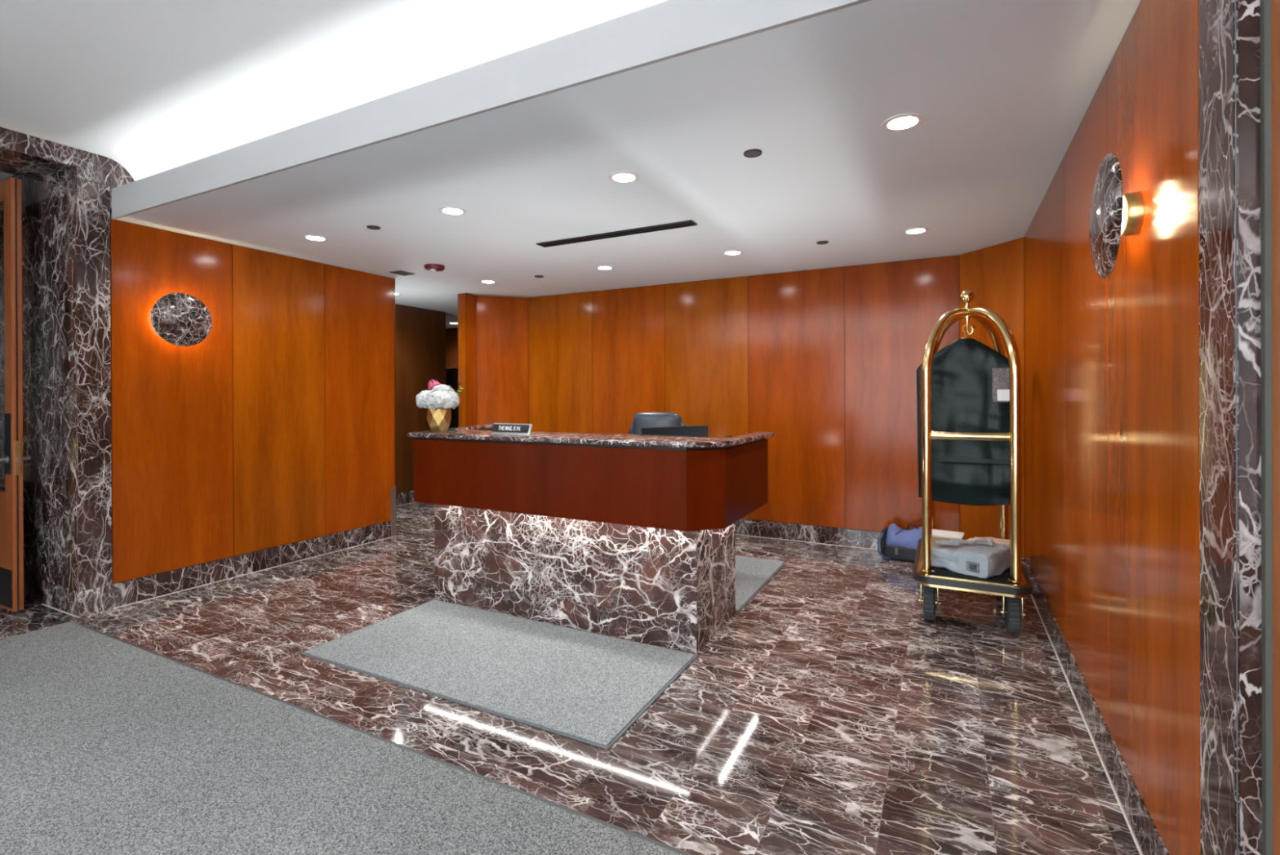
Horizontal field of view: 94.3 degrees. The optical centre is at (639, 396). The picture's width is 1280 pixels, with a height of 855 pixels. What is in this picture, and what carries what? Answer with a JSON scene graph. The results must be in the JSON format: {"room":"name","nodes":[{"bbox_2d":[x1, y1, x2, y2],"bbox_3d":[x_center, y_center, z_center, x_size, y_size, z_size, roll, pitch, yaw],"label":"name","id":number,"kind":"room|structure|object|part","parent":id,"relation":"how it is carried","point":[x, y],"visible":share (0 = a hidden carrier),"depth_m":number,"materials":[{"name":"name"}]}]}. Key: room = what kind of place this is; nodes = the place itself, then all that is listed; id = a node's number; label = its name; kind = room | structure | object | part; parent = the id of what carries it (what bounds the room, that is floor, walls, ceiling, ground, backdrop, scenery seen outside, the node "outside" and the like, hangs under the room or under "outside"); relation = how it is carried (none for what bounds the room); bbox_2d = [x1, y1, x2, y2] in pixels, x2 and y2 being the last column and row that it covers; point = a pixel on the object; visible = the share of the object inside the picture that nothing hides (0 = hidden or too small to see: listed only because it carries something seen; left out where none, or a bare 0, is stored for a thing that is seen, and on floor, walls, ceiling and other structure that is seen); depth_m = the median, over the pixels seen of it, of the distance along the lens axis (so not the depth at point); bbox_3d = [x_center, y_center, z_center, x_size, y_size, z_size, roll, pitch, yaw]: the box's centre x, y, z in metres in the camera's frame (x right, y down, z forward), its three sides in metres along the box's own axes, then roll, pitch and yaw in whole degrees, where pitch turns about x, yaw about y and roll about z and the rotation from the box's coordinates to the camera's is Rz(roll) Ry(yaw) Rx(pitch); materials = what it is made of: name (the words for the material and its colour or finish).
{"room":"lobby","nodes":[
{"label":"lobby","id":0,"kind":"room"},
{"bbox_2d":[0,171,13,181],"bbox_3d":[-4.933,-1.488,3.298,1.616,0.040,2.050,0,0,27],"label":"ceiling","id":1,"kind":"structure","parent":0,"point":[3,175],"depth_m":3.95,"materials":[{"name":"white paint"}]},
{"bbox_2d":[0,174,46,603],"bbox_3d":[-4.928,-0.077,3.300,1.616,2.783,2.050,0,0,27],"label":"wall","id":2,"kind":"structure","parent":0,"point":[30,188],"depth_m":3.83,"materials":[{"name":"wood"}]},
{"bbox_2d":[0,177,31,611],"bbox_3d":[-4.160,-0.013,3.801,0.880,2.623,0.169,0,0,27],"label":"door","id":3,"kind":"structure","parent":2,"relation":"in","point":[11,458],"depth_m":3.61,"materials":[{"name":"brown wood"}]},
{"bbox_3d":[-4.166,-0.312,3.805,0.668,1.805,0.010,0,0,27],"label":"glass","id":4,"kind":"part","parent":3,"relation":"part of","materials":[{"name":"black glass"}]},
{"bbox_3d":[-3.896,0.380,3.604,0.135,0.048,0.059,0,0,27],"label":"lever handle","id":5,"kind":"part","parent":3,"relation":"part of","materials":[{"name":"metal"}]},
{"bbox_3d":[-4.168,1.166,3.784,0.836,0.230,0.003,0,0,27],"label":"kick plate","id":6,"kind":"part","parent":3,"relation":"part of","materials":[{"name":"black plastic"}]},
{"bbox_3d":[-3.842,0.285,3.611,0.093,0.370,0.004,0,0,27],"label":"push plate","id":7,"kind":"part","parent":3,"relation":"part of","materials":[{"name":"black plastic"}]},
{"bbox_3d":[-3.776,0.369,3.606,0.004,0.210,0.028,0,0,27],"label":"mortise plate","id":8,"kind":"part","parent":3,"relation":"part of","materials":[{"name":"gold metal"}]},
{"bbox_3d":[-3.845,0.380,3.702,0.135,0.048,0.059,0,0,27],"label":"lever handle","id":9,"kind":"part","parent":3,"relation":"part of","materials":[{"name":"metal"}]},
{"bbox_2d":[106,218,528,608],"bbox_3d":[-2.062,0.093,6.080,0.126,2.411,5.384,0,0,27],"label":"wall","id":10,"kind":"structure","parent":0,"point":[268,441],"depth_m":4.38,"materials":[{"name":"brown wood"}]},
{"bbox_2d":[0,126,134,617],"bbox_3d":[-3.897,-0.106,2.982,0.506,2.833,2.230,0,0,27],"label":"trim","id":11,"kind":"structure","parent":10,"relation":"attached to","point":[77,184],"depth_m":3.61,"materials":[{"name":"stone"}]},
{"bbox_3d":[-3.108,0.025,3.986,0.012,2.253,0.699,0,0,27],"label":"panel","id":12,"kind":"part","parent":10,"relation":"part of","materials":[{"name":"brown wood"}]},
{"bbox_2d":[151,292,212,346],"bbox_3d":[-3.061,-0.514,3.959,0.098,0.354,0.354,0,0,27],"label":"wall sconce","id":13,"kind":"object","parent":10,"relation":"attached to","point":[180,319],"visible":1,"depth_m":3.93,"materials":[{"name":"brown stone"}]},
{"bbox_3d":[-2.777,1.229,4.616,0.016,0.150,2.119,0,0,27],"label":"baseboard","id":14,"kind":"part","parent":10,"relation":"part of","materials":[{"name":"stone"}]},
{"bbox_3d":[-2.783,0.023,4.616,0.012,2.253,0.710,0,0,27],"label":"panel","id":15,"kind":"part","parent":10,"relation":"part of","materials":[{"name":"brown wood"}]},
{"bbox_3d":[-2.458,0.021,5.245,0.012,2.253,0.695,0,0,27],"label":"panel","id":16,"kind":"part","parent":10,"relation":"part of","materials":[{"name":"brown wood"}]},
{"bbox_3d":[-2.334,0.022,5.583,0.100,2.257,0.012,0,0,27],"label":"panel","id":17,"kind":"part","parent":10,"relation":"part of","materials":[{"name":"brown wood"}]},
{"bbox_3d":[-1.901,0.094,6.377,0.094,2.407,0.012,0,0,27],"label":"panel","id":18,"kind":"part","parent":10,"relation":"part of","materials":[{"name":"brown wood"}]},
{"bbox_3d":[-1.860,0.017,6.365,0.012,2.253,0.002,0,0,27],"label":"panel","id":19,"kind":"part","parent":10,"relation":"part of","materials":[{"name":"brown wood"}]},
{"bbox_3d":[-1.824,0.016,6.436,0.012,2.253,0.151,0,0,27],"label":"panel","id":20,"kind":"part","parent":10,"relation":"part of","materials":[{"name":"brown wood"}]},
{"bbox_2d":[0,0,666,181],"bbox_3d":[-1.987,-1.351,0.620,5.373,0.350,4.690,0,0,27],"label":"ceiling","id":21,"kind":"structure","parent":0,"point":[150,87],"depth_m":2.57,"materials":[{"name":"white paint"}]},
{"bbox_2d":[395,303,445,506],"bbox_3d":[-3.192,0.096,6.631,0.108,2.411,2.660,0,0,27],"label":"wall","id":22,"kind":"structure","parent":0,"point":[420,333],"depth_m":7.29,"materials":[{"name":"brown wood"}]},
{"bbox_3d":[-3.153,1.227,6.607,0.016,0.150,2.646,0,0,27],"label":"baseboard","id":23,"kind":"part","parent":22,"relation":"part of","materials":[{"name":"stone"}]},
{"bbox_3d":[-2.588,0.094,7.809,0.100,2.407,0.012,0,0,27],"label":"panel","id":24,"kind":"part","parent":22,"relation":"part of","materials":[{"name":"brown wood"}]},
{"bbox_2d":[445,327,457,368],"bbox_3d":[-2.332,0.088,9.299,3.330,2.411,0.108,0,0,27],"label":"wall","id":25,"kind":"structure","parent":0,"point":[451,334],"depth_m":9.61,"materials":[{"name":"brown wood"}]},
{"bbox_3d":[-2.497,0.014,9.339,0.995,2.253,0.012,0,0,27],"label":"panel","id":26,"kind":"part","parent":25,"relation":"part of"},
{"bbox_2d":[476,295,528,424],"bbox_3d":[-1.531,0.090,6.631,0.556,2.411,0.108,0,0,-18],"label":"wall","id":27,"kind":"structure","parent":0,"point":[502,322],"depth_m":6.58,"materials":[{"name":"brown wood"}]},
{"bbox_2d":[0,502,1139,854],"bbox_3d":[-2.005,1.342,3.740,9.800,0.080,10.200,0,0,27],"label":"floor","id":28,"kind":"structure","parent":0,"point":[826,715],"depth_m":2.45,"materials":[{"name":"stone"}]},
{"bbox_2d":[0,621,692,854],"bbox_3d":[-2.032,1.302,0.491,4.950,0.008,4.102,0,0,27],"label":"carpet","id":29,"kind":"object","parent":28,"relation":"on","point":[109,744],"visible":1,"depth_m":2.01,"materials":[{"name":"grey carpet"}]},
{"bbox_2d":[445,367,457,427],"bbox_3d":[-2.961,0.432,9.200,0.680,1.730,0.604,0,0,27],"label":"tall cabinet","id":30,"kind":"object","parent":28,"relation":"on","point":[451,374],"visible":0.1,"depth_m":8.83,"materials":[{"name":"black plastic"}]},
{"bbox_3d":[-3.091,-0.300,8.953,0.650,0.235,0.016,0,0,27],"label":"drawer","id":31,"kind":"part","parent":30,"relation":"part of","materials":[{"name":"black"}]},
{"bbox_2d":[299,599,697,750],"bbox_3d":[-0.716,1.293,2.991,1.808,0.008,0.892,0,0,27],"label":"floor mat","id":32,"kind":"object","parent":28,"relation":"on","point":[588,687],"visible":1,"depth_m":2.86,"materials":[{"name":"grey carpet"}]},
{"bbox_2d":[407,422,775,653],"bbox_3d":[-0.419,0.756,3.911,2.475,1.078,1.338,0,0,27],"label":"reception desk","id":33,"kind":"object","parent":28,"relation":"on","point":[627,536],"visible":0.98,"depth_m":3.25,"materials":[{"name":"stone"}]},
{"bbox_2d":[426,408,451,431],"bbox_3d":[-1.274,0.146,3.781,0.146,0.150,0.148,0,0,-1],"label":"vase","id":34,"kind":"object","parent":33,"relation":"on","point":[438,419],"visible":0.86,"depth_m":3.73,"materials":[{"name":"gold metal"}]},
{"bbox_2d":[415,390,431,408],"bbox_3d":[-1.348,0.072,3.763,0.142,0.238,0.140,0,0,27],"label":"hydrangea","id":35,"kind":"object","parent":34,"relation":"in","point":[420,402],"visible":0.52,"depth_m":3.71,"materials":[{"name":"white plant"}]},
{"bbox_2d":[427,378,439,390],"bbox_3d":[-1.325,0.037,3.834,0.077,0.308,0.104,0,0,-24],"label":"protea","id":36,"kind":"object","parent":34,"relation":"in","point":[430,384],"visible":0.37,"depth_m":3.82,"materials":[{"name":"pink plant"}]},
{"bbox_2d":[424,390,444,408],"bbox_3d":[-1.277,0.075,3.724,0.145,0.233,0.144,0,0,27],"label":"hydrangea","id":37,"kind":"object","parent":34,"relation":"in","point":[433,399],"visible":0.92,"depth_m":3.68,"materials":[{"name":"white plant"}]},
{"bbox_2d":[431,383,454,392],"bbox_3d":[-1.264,0.054,3.811,0.157,0.274,0.151,0,0,27],"label":"hydrangea","id":38,"kind":"object","parent":34,"relation":"in","point":[442,387],"visible":0.36,"depth_m":3.77,"materials":[{"name":"white plant"}]},
{"bbox_2d":[442,391,459,408],"bbox_3d":[-1.212,0.074,3.762,0.143,0.233,0.141,0,0,27],"label":"hydrangea","id":39,"kind":"object","parent":34,"relation":"in","point":[451,399],"visible":0.77,"depth_m":3.72,"materials":[{"name":"white plant"}]},
{"bbox_2d":[456,386,463,395],"bbox_3d":[-1.195,0.059,3.813,0.136,0.264,0.042,0,0,-4],"label":"leaf sprig","id":40,"kind":"object","parent":34,"relation":"in","point":[460,391],"visible":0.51,"depth_m":3.81,"materials":[{"name":"plant"}]},
{"bbox_2d":[491,422,533,435],"bbox_3d":[-0.750,0.187,3.478,0.296,0.064,0.036,0,0,31],"label":"sign","id":41,"kind":"object","parent":33,"relation":"on","point":[498,428],"visible":1,"depth_m":3.47,"materials":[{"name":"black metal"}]},
{"bbox_3d":[-0.757,0.183,3.476,0.283,0.046,0.017,0,0,31],"label":"plate","id":42,"kind":"part","parent":41,"relation":"part of","materials":[{"name":"black plastic"}]},
{"bbox_2d":[407,422,775,447],"bbox_3d":[-0.422,0.230,3.910,2.475,0.026,1.338,0,0,27],"label":"countertop","id":43,"kind":"structure","parent":33,"relation":"on","point":[471,432],"depth_m":3.23,"materials":[{"name":"stone"}]},
{"bbox_2d":[639,425,708,436],"bbox_3d":[0.229,0.362,3.652,0.494,0.361,0.190,0,0,-31],"label":"computer monitor","id":44,"kind":"object","parent":33,"relation":"on","point":[691,430],"visible":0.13,"depth_m":3.67,"materials":[{"name":"black plastic"}]},
{"bbox_2d":[735,555,786,611],"bbox_3d":[0.055,1.287,4.525,1.842,0.008,1.195,0,0,27],"label":"floor mat","id":45,"kind":"object","parent":28,"relation":"on","point":[752,574],"visible":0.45,"depth_m":4.27,"materials":[{"name":"grey carpet"}]},
{"bbox_2d":[628,412,687,434],"bbox_3d":[0.069,0.700,4.432,0.639,1.165,0.656,0,0,19],"label":"office chair","id":46,"kind":"object","parent":45,"relation":"on","point":[641,420],"visible":0.18,"depth_m":4.56,"materials":[{"name":"grey leather"}]},
{"bbox_3d":[0.141,0.482,4.641,0.500,0.620,0.189,0,0,19],"label":"backrest","id":47,"kind":"part","parent":46,"relation":"part of","materials":[{"name":"grey leather"}]},
{"bbox_2d":[877,522,921,561],"bbox_3d":[2.130,1.137,4.700,0.435,0.296,0.294,0,0,35],"label":"duffel bag","id":48,"kind":"object","parent":28,"relation":"on","point":[897,543],"visible":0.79,"depth_m":4.67,"materials":[{"name":"blue fabric"}]},
{"bbox_3d":[2.156,1.220,4.706,0.400,0.126,0.256,0,0,35],"label":"panel","id":49,"kind":"part","parent":48,"relation":"part of","materials":[{"name":"black fabric"}]},
{"bbox_3d":[2.147,1.019,4.666,0.095,0.060,0.024,0,0,35],"label":"carry handle","id":50,"kind":"part","parent":48,"relation":"part of","materials":[{"name":"black fabric"}]},
{"bbox_2d":[912,289,1033,634],"bbox_3d":[2.006,0.316,3.636,0.580,1.938,1.020,0,0,27],"label":"luggage cart","id":51,"kind":"object","parent":28,"relation":"on","point":[1015,583],"visible":0.83,"depth_m":3.29,"materials":[{"name":"gold metal"}]},
{"bbox_3d":[1.808,0.227,3.503,0.253,1.533,0.405,0,0,27],"label":"post","id":52,"kind":"part","parent":51,"relation":"part of","materials":[{"name":"gold metal"}]},
{"bbox_3d":[1.997,0.226,3.880,0.052,1.533,0.446,0,0,-2],"label":"post","id":53,"kind":"part","parent":51,"relation":"part of","materials":[{"name":"gold metal"}]},
{"bbox_2d":[932,528,964,546],"bbox_3d":[2.003,0.944,3.904,0.216,0.098,0.186,0,0,33],"label":"cardboard box","id":54,"kind":"object","parent":51,"relation":"on","point":[937,535],"visible":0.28,"depth_m":3.86,"materials":[{"name":"white cardboard"}]},
{"bbox_3d":[2.003,0.901,3.904,0.216,0.012,0.186,0,0,33],"label":"white lid","id":55,"kind":"part","parent":54,"relation":"part of","materials":[{"name":"white cardboard"}]},
{"bbox_2d":[916,324,1009,505],"bbox_3d":[1.983,0.109,3.615,0.542,1.095,0.148,0,0,27],"label":"bag","id":56,"kind":"object","parent":51,"relation":"hanging from","point":[971,379],"visible":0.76,"depth_m":3.58,"materials":[{"name":"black fabric"}]},
{"bbox_2d":[932,537,1009,577],"bbox_3d":[1.928,0.915,3.477,0.363,0.158,0.374,0,0,-38],"label":"grey mailer","id":57,"kind":"object","parent":51,"relation":"on","point":[980,558],"visible":0.89,"depth_m":3.37,"materials":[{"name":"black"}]},
{"bbox_2d":[967,537,1009,545],"bbox_3d":[2.214,0.945,3.771,0.264,0.094,0.262,0,0,41],"label":"paper mailer","id":58,"kind":"object","parent":51,"relation":"on","point":[1005,541],"visible":0.16,"depth_m":3.75,"materials":[{"name":"white paper"}]},
{"bbox_3d":[2.209,0.225,3.771,0.446,1.533,0.052,0,0,-34],"label":"post","id":59,"kind":"part","parent":51,"relation":"part of","materials":[{"name":"gold metal"}]},
{"bbox_3d":[2.011,0.227,3.398,0.253,1.533,0.405,0,0,27],"label":"post","id":60,"kind":"part","parent":51,"relation":"part of","materials":[{"name":"gold metal"}]},
{"bbox_2d":[110,0,1141,328],"bbox_3d":[-1.276,-1.141,5.823,8.800,0.050,5.611,0,0,27],"label":"ceiling","id":61,"kind":"structure","parent":0,"point":[1002,90],"depth_m":2.91,"materials":[{"name":"white paint"}]},
{"bbox_2d":[302,234,328,240],"bbox_3d":[-2.258,-1.106,4.136,0.158,0.006,0.158,0,0,27],"label":"recessed light","id":62,"kind":"object","parent":61,"relation":"in","point":[310,237],"visible":1,"depth_m":4.13,"materials":[{"name":"white plastic"}]},
{"bbox_2d":[366,225,380,229],"bbox_3d":[-1.740,-1.107,3.884,0.084,0.006,0.084,0,0,27],"label":"ceiling plate","id":63,"kind":"object","parent":61,"relation":"attached to","point":[371,227],"visible":1,"depth_m":3.88,"materials":[{"name":"black metal"}]},
{"bbox_2d":[388,270,415,275],"bbox_3d":[-2.126,-1.107,5.314,0.150,0.008,0.164,0,0,27],"label":"ceiling vent","id":64,"kind":"object","parent":61,"relation":"in","point":[398,272],"visible":1,"depth_m":5.29,"materials":[{"name":"grey metal"}]},
{"bbox_2d":[424,263,444,271],"bbox_3d":[-1.739,-1.087,5.034,0.164,0.050,0.164,0,0,27],"label":"smoke detector","id":65,"kind":"object","parent":61,"relation":"attached to","point":[432,267],"visible":1,"depth_m":4.98,"materials":[{"name":"red plastic"}]},
{"bbox_2d":[439,206,466,215],"bbox_3d":[-1.117,-1.109,3.548,0.158,0.006,0.158,0,0,27],"label":"recessed light","id":66,"kind":"object","parent":61,"relation":"in","point":[446,210],"visible":1,"depth_m":3.54,"materials":[{"name":"white"}]},
{"bbox_2d":[479,280,496,283],"bbox_3d":[-1.467,-1.112,5.737,0.158,0.006,0.158,0,0,27],"label":"recessed light","id":67,"kind":"object","parent":61,"relation":"in","point":[481,281],"visible":1,"depth_m":5.71,"materials":[{"name":"white"}]},
{"bbox_2d":[111,0,871,218],"bbox_3d":[-1.007,-1.203,2.519,5.073,0.183,0.016,0,0,27],"label":"ceiling beam","id":68,"kind":"structure","parent":61,"relation":"attached to","point":[667,29],"depth_m":2.28,"materials":[{"name":"grey paint"}]},
{"bbox_2d":[595,265,613,270],"bbox_3d":[-0.302,-1.115,5.136,0.158,0.006,0.158,0,0,27],"label":"recessed light","id":69,"kind":"object","parent":61,"relation":"in","point":[602,267],"visible":1,"depth_m":5.11,"materials":[{"name":"white"}]},
{"bbox_2d":[536,219,697,247],"bbox_3d":[-0.189,-1.112,4.071,1.212,0.010,0.100,0,0,27],"label":"ceiling vent","id":70,"kind":"object","parent":61,"relation":"in","point":[687,223],"visible":1,"depth_m":4.04,"materials":[{"name":"black plastic"}]},
{"bbox_2d":[608,171,639,182],"bbox_3d":[-0.081,-1.113,3.014,0.158,0.006,0.158,0,0,27],"label":"recessed light","id":71,"kind":"object","parent":61,"relation":"in","point":[617,176],"visible":1,"depth_m":3.00,"materials":[{"name":"white"}]},
{"bbox_2d":[722,249,742,255],"bbox_3d":[0.720,-1.119,4.609,0.158,0.006,0.158,0,0,27],"label":"recessed light","id":72,"kind":"object","parent":61,"relation":"in","point":[731,252],"visible":1,"depth_m":4.60,"materials":[{"name":"white"}]},
{"bbox_2d":[743,148,762,157],"bbox_3d":[0.516,-1.115,2.719,0.084,0.006,0.084,0,0,27],"label":"ceiling plate","id":73,"kind":"object","parent":61,"relation":"attached to","point":[753,153],"visible":1,"depth_m":2.71,"materials":[{"name":"grey metal"}]},
{"bbox_2d":[816,240,828,244],"bbox_3d":[1.326,-1.121,4.312,0.084,0.006,0.084,0,0,27],"label":"ceiling plate","id":74,"kind":"object","parent":61,"relation":"attached to","point":[819,242],"visible":1,"depth_m":4.30,"materials":[{"name":"grey metal"}]},
{"bbox_2d":[881,112,924,131],"bbox_3d":[1.070,-1.116,2.420,0.158,0.006,0.158,0,0,27],"label":"recessed light","id":75,"kind":"object","parent":61,"relation":"in","point":[903,122],"visible":1,"depth_m":2.41,"materials":[{"name":"white"}]},
{"bbox_2d":[902,226,928,234],"bbox_3d":[1.866,-1.122,4.018,0.158,0.006,0.158,0,0,27],"label":"recessed light","id":76,"kind":"object","parent":61,"relation":"in","point":[919,229],"visible":1,"depth_m":4.01,"materials":[{"name":"white"}]},
{"bbox_2d":[528,254,959,550],"bbox_3d":[0.664,0.082,5.735,4.265,2.411,0.108,0,0,27],"label":"wall","id":77,"kind":"structure","parent":0,"point":[826,361],"depth_m":5.34,"materials":[{"name":"brown wood"}]},
{"bbox_3d":[-0.874,0.012,6.483,0.840,2.253,0.012,0,0,27],"label":"panel","id":78,"kind":"part","parent":77,"relation":"part of","materials":[{"name":"brown wood"}]},
{"bbox_3d":[-0.122,0.010,6.095,0.843,2.253,0.012,0,0,27],"label":"panel","id":79,"kind":"part","parent":77,"relation":"part of","materials":[{"name":"brown wood"}]},
{"bbox_3d":[0.632,0.007,5.706,0.843,2.253,0.012,0,0,27],"label":"panel","id":80,"kind":"part","parent":77,"relation":"part of","materials":[{"name":"brown wood"}]},
{"bbox_3d":[1.388,0.005,5.316,0.849,2.253,0.012,0,0,27],"label":"panel","id":81,"kind":"part","parent":77,"relation":"part of","materials":[{"name":"brown wood"}]},
{"bbox_3d":[0.650,1.213,5.699,4.265,0.150,0.016,0,0,27],"label":"baseboard","id":82,"kind":"part","parent":77,"relation":"part of","materials":[{"name":"stone"}]},
{"bbox_3d":[2.154,0.003,4.921,0.865,2.253,0.012,0,0,27],"label":"panel","id":83,"kind":"part","parent":77,"relation":"part of","materials":[{"name":"brown wood"}]},
{"bbox_2d":[959,236,1025,565],"bbox_3d":[2.667,0.076,4.464,0.108,2.411,0.560,0,0,-18],"label":"wall","id":84,"kind":"structure","parent":0,"point":[995,274],"depth_m":4.40,"materials":[{"name":"brown wood"}]},
{"bbox_3d":[2.632,1.207,4.453,0.016,0.150,0.560,0,0,-18],"label":"baseboard","id":85,"kind":"part","parent":84,"relation":"part of","materials":[{"name":"stone"}]},
{"bbox_2d":[1024,0,1200,854],"bbox_3d":[2.006,0.082,2.719,0.108,2.411,3.247,0,0,27],"label":"wall","id":86,"kind":"structure","parent":0,"point":[1112,559],"depth_m":1.78,"materials":[{"name":"brown wood"}]},
{"bbox_3d":[2.551,0.003,3.865,0.012,2.253,0.704,0,0,27],"label":"panel","id":87,"kind":"part","parent":86,"relation":"part of","materials":[{"name":"brown wood"}]},
{"bbox_3d":[2.187,0.005,3.159,0.012,2.253,0.876,0,0,27],"label":"panel","id":88,"kind":"part","parent":86,"relation":"part of","materials":[{"name":"brown wood"}]},
{"bbox_3d":[1.793,0.008,2.395,0.012,2.253,0.833,0,0,27],"label":"panel","id":89,"kind":"part","parent":86,"relation":"part of","materials":[{"name":"brown wood"}]},
{"bbox_3d":[1.973,1.212,2.740,0.016,0.150,3.247,0,0,27],"label":"baseboard","id":90,"kind":"part","parent":86,"relation":"part of","materials":[{"name":"stone"}]},
{"bbox_2d":[1088,152,1143,278],"bbox_3d":[1.385,-0.526,1.728,0.098,0.354,0.354,0,0,27],"label":"wall sconce","id":91,"kind":"object","parent":86,"relation":"attached to","point":[1113,214],"visible":1,"depth_m":1.67,"materials":[{"name":"brown stone"}]},
{"bbox_2d":[1120,191,1143,235],"bbox_3d":[1.413,-0.527,1.713,0.036,0.120,0.120,0,0,27],"label":"socket","id":92,"kind":"object","parent":91,"relation":"attached to","point":[1133,202],"depth_m":1.67,"materials":[{"name":"gold metal"}]},
{"bbox_3d":[1.413,0.011,1.658,0.012,2.253,0.814,0,0,27],"label":"panel","id":93,"kind":"part","parent":86,"relation":"part of","materials":[{"name":"brown wood"}]},
{"bbox_2d":[1198,0,1262,854],"bbox_3d":[1.865,-0.103,2.330,0.200,2.783,4.948,0,0,27],"label":"marble column","id":94,"kind":"structure","parent":86,"relation":"attached to","point":[1229,30],"depth_m":1.15,"materials":[{"name":"stone"}]},
{"bbox_2d":[1260,0,1279,854],"bbox_3d":[0.979,-0.097,0.692,0.054,2.783,0.928,0,0,27],"label":"door","id":95,"kind":"structure","parent":86,"relation":"in","point":[1269,9],"depth_m":1.10,"materials":[{"name":"brown wood"}]}
]}

